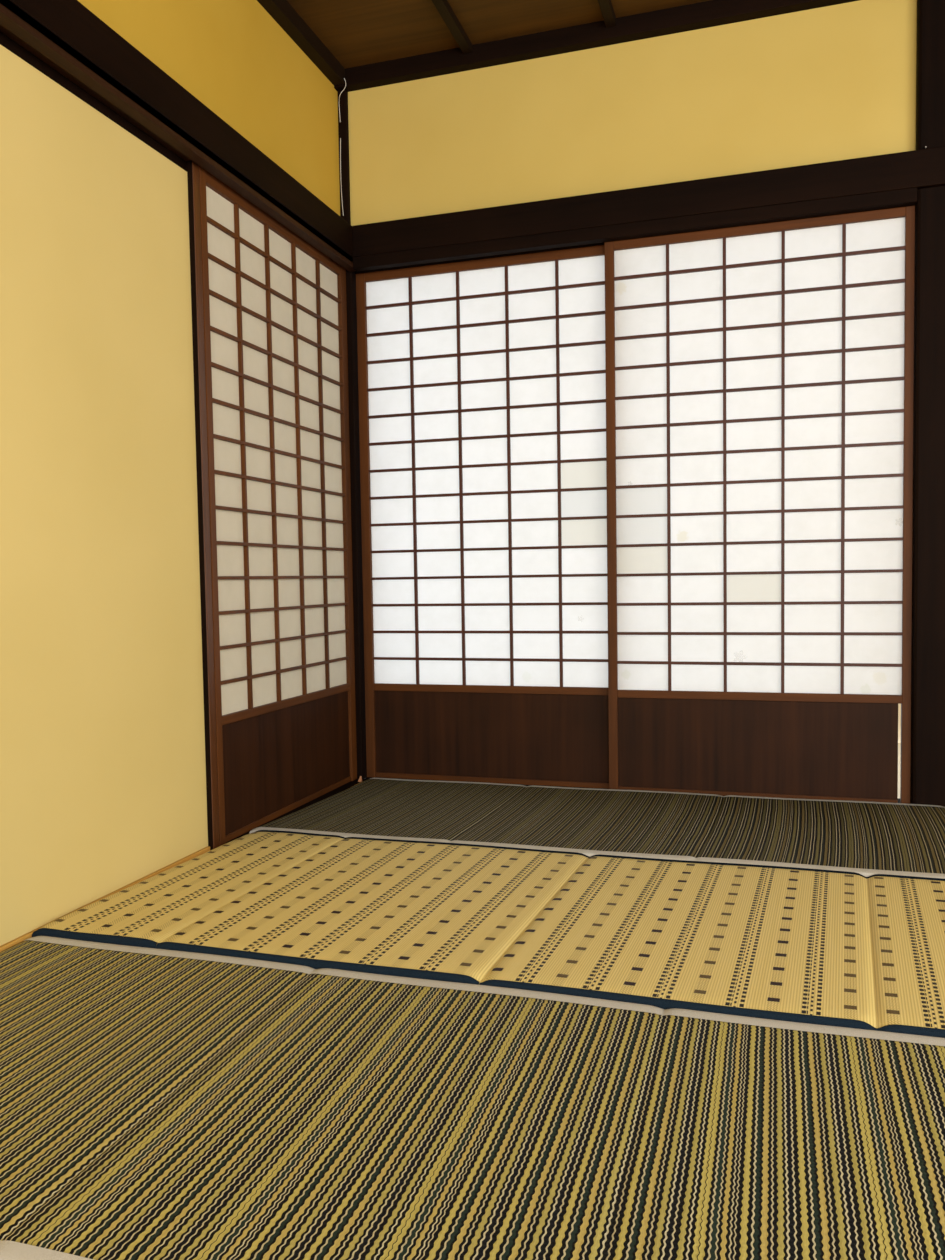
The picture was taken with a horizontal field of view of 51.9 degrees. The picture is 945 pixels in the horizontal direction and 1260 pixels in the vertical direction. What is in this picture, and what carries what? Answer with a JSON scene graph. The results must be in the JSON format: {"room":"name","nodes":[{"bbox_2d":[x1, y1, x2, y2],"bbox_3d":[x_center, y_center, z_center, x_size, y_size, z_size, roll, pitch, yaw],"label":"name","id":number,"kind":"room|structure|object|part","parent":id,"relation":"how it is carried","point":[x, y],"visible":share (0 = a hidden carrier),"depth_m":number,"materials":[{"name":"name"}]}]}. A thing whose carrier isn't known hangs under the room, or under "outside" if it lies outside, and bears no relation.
{"room":"traditional dwelling","nodes":[
{"label":"traditional dwelling","id":0,"kind":"room"},
{"bbox_2d":[0,0,339,945],"bbox_3d":[-1.333,-0.526,0.616,0.059,2.419,5.811,0,3,17],"label":"wall","id":1,"kind":"structure","parent":0,"point":[103,763],"depth_m":2.18,"materials":[{"name":"yellow paint"}]},
{"bbox_2d":[0,846,209,951],"bbox_3d":[-1.452,0.727,0.246,0.071,0.036,4.896,0,3,17],"label":"sill","id":2,"kind":"structure","parent":1,"relation":"attached to","point":[22,938],"depth_m":2.24,"materials":[{"name":"brown wood"}]},
{"bbox_2d":[0,32,212,850],"bbox_3d":[-1.463,-0.169,0.198,0.078,1.780,4.896,0,3,17],"label":"trim","id":3,"kind":"structure","parent":1,"relation":"attached to","point":[5,41],"depth_m":2.49,"materials":[{"name":"black wood"}]},
{"bbox_2d":[0,0,355,271],"bbox_3d":[-1.328,-1.095,0.585,0.150,0.046,5.818,0,3,17],"label":"lintel","id":4,"kind":"object","parent":1,"relation":"attached to","point":[16,24],"visible":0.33,"depth_m":2.22,"materials":[{"name":"brown wood"}]},
{"bbox_2d":[10,0,352,256],"bbox_3d":[-1.295,-1.156,0.554,0.074,0.104,5.786,0,3,17],"label":"beam","id":5,"kind":"structure","parent":1,"relation":"attached to","point":[71,21],"depth_m":2.32,"materials":[{"name":"brown wood"}]},
{"bbox_2d":[199,166,356,845],"bbox_3d":[-0.569,-0.334,2.976,0.030,1.776,0.890,0,3,17],"label":"door","id":6,"kind":"structure","parent":1,"relation":"in","point":[275,308],"depth_m":2.90,"materials":[{"name":"white paper"}]},
{"bbox_3d":[-0.586,-1.205,2.922,0.028,0.031,0.823,0,3,17],"label":"rail","id":7,"kind":"part","parent":6,"relation":"part of","materials":[{"name":"brown wood"}]},
{"bbox_3d":[-0.563,0.221,2.998,0.028,0.024,0.823,0,3,17],"label":"rail","id":8,"kind":"part","parent":6,"relation":"part of","materials":[{"name":"brown wood"}]},
{"bbox_3d":[-0.559,0.544,3.016,0.025,0.018,0.823,0,3,17],"label":"rail","id":9,"kind":"part","parent":6,"relation":"part of","materials":[{"name":"brown wood"}]},
{"bbox_2d":[226,779,363,842],"bbox_3d":[-0.577,0.568,3.032,0.132,0.029,0.894,0,3,17],"label":"sill","id":10,"kind":"structure","parent":1,"relation":"attached to","point":[351,783],"depth_m":3.13,"materials":[{"name":"brown wood"}]},
{"bbox_2d":[257,0,344,84],"bbox_3d":[-1.311,-1.710,0.526,0.048,0.055,5.784,0,3,17],"label":"trim","id":11,"kind":"structure","parent":1,"relation":"attached to","point":[282,12],"depth_m":3.02,"materials":[{"name":"brown wood"}]},
{"bbox_2d":[362,777,899,802],"bbox_3d":[0.475,0.541,3.214,1.781,0.029,0.132,0,3,17],"label":"sill","id":12,"kind":"structure","parent":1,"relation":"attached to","point":[367,778],"depth_m":3.31,"materials":[{"name":"brown wood"}]},
{"bbox_2d":[287,0,709,68],"bbox_3d":[-0.522,-1.752,0.240,6.440,0.045,6.160,0,3,17],"label":"ceiling","id":13,"kind":"structure","parent":0,"point":[356,32],"depth_m":3.00,"materials":[{"name":"brown wood"}]},
{"bbox_2d":[432,0,472,53],"bbox_3d":[-0.872,-1.722,0.389,0.031,0.029,5.784,0,3,17],"label":"batten","id":14,"kind":"object","parent":13,"relation":"attached to","point":[443,7],"visible":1,"depth_m":2.99,"materials":[{"name":"brown wood"}]},
{"bbox_2d":[598,0,615,27],"bbox_3d":[-0.429,-1.722,0.251,0.031,0.029,5.784,0,3,17],"label":"batten","id":15,"kind":"object","parent":13,"relation":"attached to","point":[606,6],"visible":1,"depth_m":2.94,"materials":[{"name":"brown wood"}]},
{"bbox_2d":[348,0,916,225],"bbox_3d":[0.439,-1.577,3.094,1.786,0.640,0.056,0,3,17],"label":"wall","id":16,"kind":"structure","parent":0,"point":[837,82],"depth_m":3.03,"materials":[{"name":"paint"}]},
{"bbox_2d":[356,245,608,788],"bbox_3d":[0.046,-0.362,3.300,0.909,1.779,0.030,0,3,17],"label":"door","id":17,"kind":"structure","parent":16,"relation":"in","point":[482,382],"depth_m":3.30,"materials":[{"name":"white paper"}]},
{"bbox_3d":[0.033,-1.230,3.254,0.844,0.041,0.028,0,3,17],"label":"rail","id":18,"kind":"part","parent":17,"relation":"part of","materials":[{"name":"brown wood"}]},
{"bbox_3d":[0.056,0.202,3.331,0.844,0.025,0.028,0,3,17],"label":"rail","id":19,"kind":"part","parent":17,"relation":"part of","materials":[{"name":"brown wood"}]},
{"bbox_3d":[0.061,0.517,3.349,0.844,0.018,0.025,0,3,17],"label":"rail","id":20,"kind":"part","parent":17,"relation":"part of","materials":[{"name":"brown wood"}]},
{"bbox_3d":[0.372,-0.322,3.200,0.169,0.094,0.001,0,3,17],"label":"renewed pane","id":21,"kind":"part","parent":17,"relation":"part of","materials":[{"name":"white paper"}]},
{"bbox_3d":[0.371,-0.416,3.195,0.169,0.094,0.001,0,3,17],"label":"renewed pane","id":22,"kind":"part","parent":17,"relation":"part of","materials":[{"name":"white paper"}]},
{"bbox_3d":[0.369,-0.510,3.190,0.169,0.094,0.001,0,3,17],"label":"renewed pane","id":23,"kind":"part","parent":17,"relation":"part of","materials":[{"name":"white paper"}]},
{"bbox_2d":[334,0,858,91],"bbox_3d":[0.403,-1.869,3.043,1.826,0.062,0.052,0,3,17],"label":"trim","id":24,"kind":"structure","parent":16,"relation":"attached to","point":[711,13],"depth_m":3.05,"materials":[{"name":"brown wood"}]},
{"bbox_2d":[353,188,916,273],"bbox_3d":[0.441,-1.254,3.103,1.781,0.049,0.140,0,3,17],"label":"lintel","id":25,"kind":"object","parent":16,"relation":"attached to","point":[596,236],"visible":0.69,"depth_m":3.02,"materials":[{"name":"brown wood"}]},
{"bbox_2d":[352,146,944,256],"bbox_3d":[0.782,-1.317,2.951,2.536,0.104,0.069,0,3,17],"label":"beam","id":26,"kind":"structure","parent":16,"relation":"attached to","point":[923,168],"depth_m":2.98,"materials":[{"name":"brown wood"}]},
{"bbox_2d":[604,206,914,803],"bbox_3d":[0.868,-0.360,3.003,0.904,1.779,0.030,0,3,17],"label":"door","id":27,"kind":"structure","parent":16,"relation":"in","point":[760,377],"depth_m":2.99,"materials":[{"name":"white paper"}]},
{"bbox_3d":[0.543,-0.318,3.106,0.171,0.094,0.001,0,3,17],"label":"renewed pane","id":28,"kind":"part","parent":27,"relation":"part of","materials":[{"name":"white paper"}]},
{"bbox_3d":[0.541,-0.411,3.101,0.171,0.094,0.001,0,3,17],"label":"renewed pane","id":29,"kind":"part","parent":27,"relation":"part of","materials":[{"name":"white paper"}]},
{"bbox_3d":[0.544,-0.224,3.111,0.171,0.094,0.001,0,3,17],"label":"renewed pane","id":30,"kind":"part","parent":27,"relation":"part of","materials":[{"name":"white paper"}]},
{"bbox_3d":[0.873,-0.130,3.014,0.172,0.094,0.001,0,3,17],"label":"renewed pane","id":31,"kind":"part","parent":27,"relation":"part of","materials":[{"name":"white paper"}]},
{"bbox_3d":[0.880,0.519,3.053,0.840,0.018,0.025,0,3,17],"label":"rail","id":32,"kind":"part","parent":27,"relation":"part of","materials":[{"name":"brown wood"}]},
{"bbox_3d":[0.879,0.206,3.034,0.850,0.025,0.028,0,3,17],"label":"rail","id":33,"kind":"part","parent":27,"relation":"part of","materials":[{"name":"brown wood"}]},
{"bbox_3d":[0.856,-1.226,2.957,0.850,0.044,0.028,0,3,17],"label":"rail","id":34,"kind":"part","parent":27,"relation":"part of","materials":[{"name":"brown wood"}]},
{"bbox_2d":[898,743,900,798],"bbox_3d":[2.451,0.521,3.260,2.218,0.034,1.131,0,3,17],"label":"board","id":35,"kind":"object","parent":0,"point":[899,744],"depth_m":3.57,"materials":[{"name":"beige wood"}]},
{"bbox_2d":[898,704,900,742],"bbox_3d":[2.240,0.120,4.013,1.277,1.680,0.090,0,3,17],"label":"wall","id":36,"kind":"structure","parent":0,"point":[899,705],"depth_m":4.12,"materials":[{"name":"beige paint"}]},
{"bbox_3d":[-0.498,0.721,0.322,6.440,0.043,6.054,0,3,17],"label":"floor","id":37,"kind":"structure","parent":0,"visible":0},
{"bbox_2d":[192,161,219,848],"bbox_3d":[-0.745,-0.307,2.549,0.108,1.780,0.029,0,3,17],"label":"post","id":38,"kind":"object","parent":37,"relation":"on","point":[195,168],"visible":0.24,"depth_m":2.53,"materials":[{"name":"brown wood"}]},
{"bbox_2d":[337,90,366,778],"bbox_3d":[-0.453,-0.685,3.452,0.129,2.430,0.137,0,3,17],"label":"post","id":39,"kind":"object","parent":37,"relation":"on","point":[343,124],"visible":0.16,"depth_m":3.39,"materials":[{"name":"black wood"}]},
{"bbox_2d":[339,78,345,215],"bbox_3d":[-0.443,-1.643,3.300,0.017,0.444,0.057,-3,4,-29],"label":"cord","id":40,"kind":"object","parent":39,"relation":"hanging from","point":[344,78],"visible":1,"depth_m":3.32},
{"bbox_2d":[0,936,944,1259],"bbox_3d":[0.194,0.635,1.195,2.501,0.013,0.792,0,3,17],"label":"striped mat","id":41,"kind":"object","parent":37,"relation":"on","point":[156,1104],"visible":1,"depth_m":1.25,"materials":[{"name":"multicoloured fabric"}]},
{"bbox_3d":[-0.699,0.635,1.473,0.631,0.011,0.788,0,3,17],"label":"mat panel","id":42,"kind":"part","parent":41,"relation":"part of","materials":[{"name":"yellow wicker"}]},
{"bbox_3d":[-0.102,0.635,1.288,0.619,0.012,0.788,0,3,17],"label":"mat panel","id":43,"kind":"part","parent":41,"relation":"part of","materials":[{"name":"yellow wicker"}]},
{"bbox_3d":[0.491,0.636,1.103,0.624,0.011,0.788,0,3,17],"label":"mat panel","id":44,"kind":"part","parent":41,"relation":"part of","materials":[{"name":"yellow wicker"}]},
{"bbox_2d":[32,830,944,1037],"bbox_3d":[0.312,0.585,1.990,2.255,0.024,0.801,0,3,17],"label":"mat","id":45,"kind":"object","parent":37,"relation":"on","point":[792,944],"visible":1,"depth_m":1.94,"materials":[{"name":"yellow fabric"}]},
{"bbox_3d":[-0.613,0.585,2.278,0.317,0.022,0.797,0,3,17],"label":"mat panel","id":46,"kind":"part","parent":45,"relation":"part of","materials":[{"name":"wicker"}]},
{"bbox_3d":[-0.158,0.586,2.136,0.690,0.021,0.797,0,3,17],"label":"mat panel","id":47,"kind":"part","parent":45,"relation":"part of","materials":[{"name":"wicker"}]},
{"bbox_3d":[0.457,0.587,1.945,0.687,0.019,0.797,0,3,17],"label":"mat panel","id":48,"kind":"part","parent":45,"relation":"part of","materials":[{"name":"wicker"}]},
{"bbox_3d":[1.062,0.588,1.757,0.685,0.019,0.797,0,3,17],"label":"mat panel","id":49,"kind":"part","parent":45,"relation":"part of","materials":[{"name":"wicker"}]},
{"bbox_2d":[249,778,944,878],"bbox_3d":[0.706,0.544,2.676,2.547,0.020,0.746,0,3,17],"label":"striped mat","id":50,"kind":"object","parent":37,"relation":"on","point":[865,838],"visible":0.96,"depth_m":2.71,"materials":[{"name":"grey fabric"}]},
{"bbox_3d":[-0.219,0.544,2.964,0.610,0.018,0.741,0,3,17],"label":"mat panel","id":51,"kind":"part","parent":50,"relation":"part of","materials":[{"name":"wicker"}]},
{"bbox_3d":[0.358,0.544,2.785,0.667,0.018,0.741,0,3,17],"label":"mat panel","id":52,"kind":"part","parent":50,"relation":"part of","materials":[{"name":"wicker"}]},
{"bbox_3d":[0.962,0.545,2.596,0.667,0.018,0.741,0,3,17],"label":"mat panel","id":53,"kind":"part","parent":50,"relation":"part of","materials":[{"name":"wicker"}]},
{"bbox_2d":[910,0,944,806],"bbox_3d":[1.366,-0.683,2.856,0.132,2.430,0.127,0,3,17],"label":"pillar","id":54,"kind":"structure","parent":37,"relation":"on","point":[927,778],"depth_m":2.81,"materials":[{"name":"black wood"}]}
]}

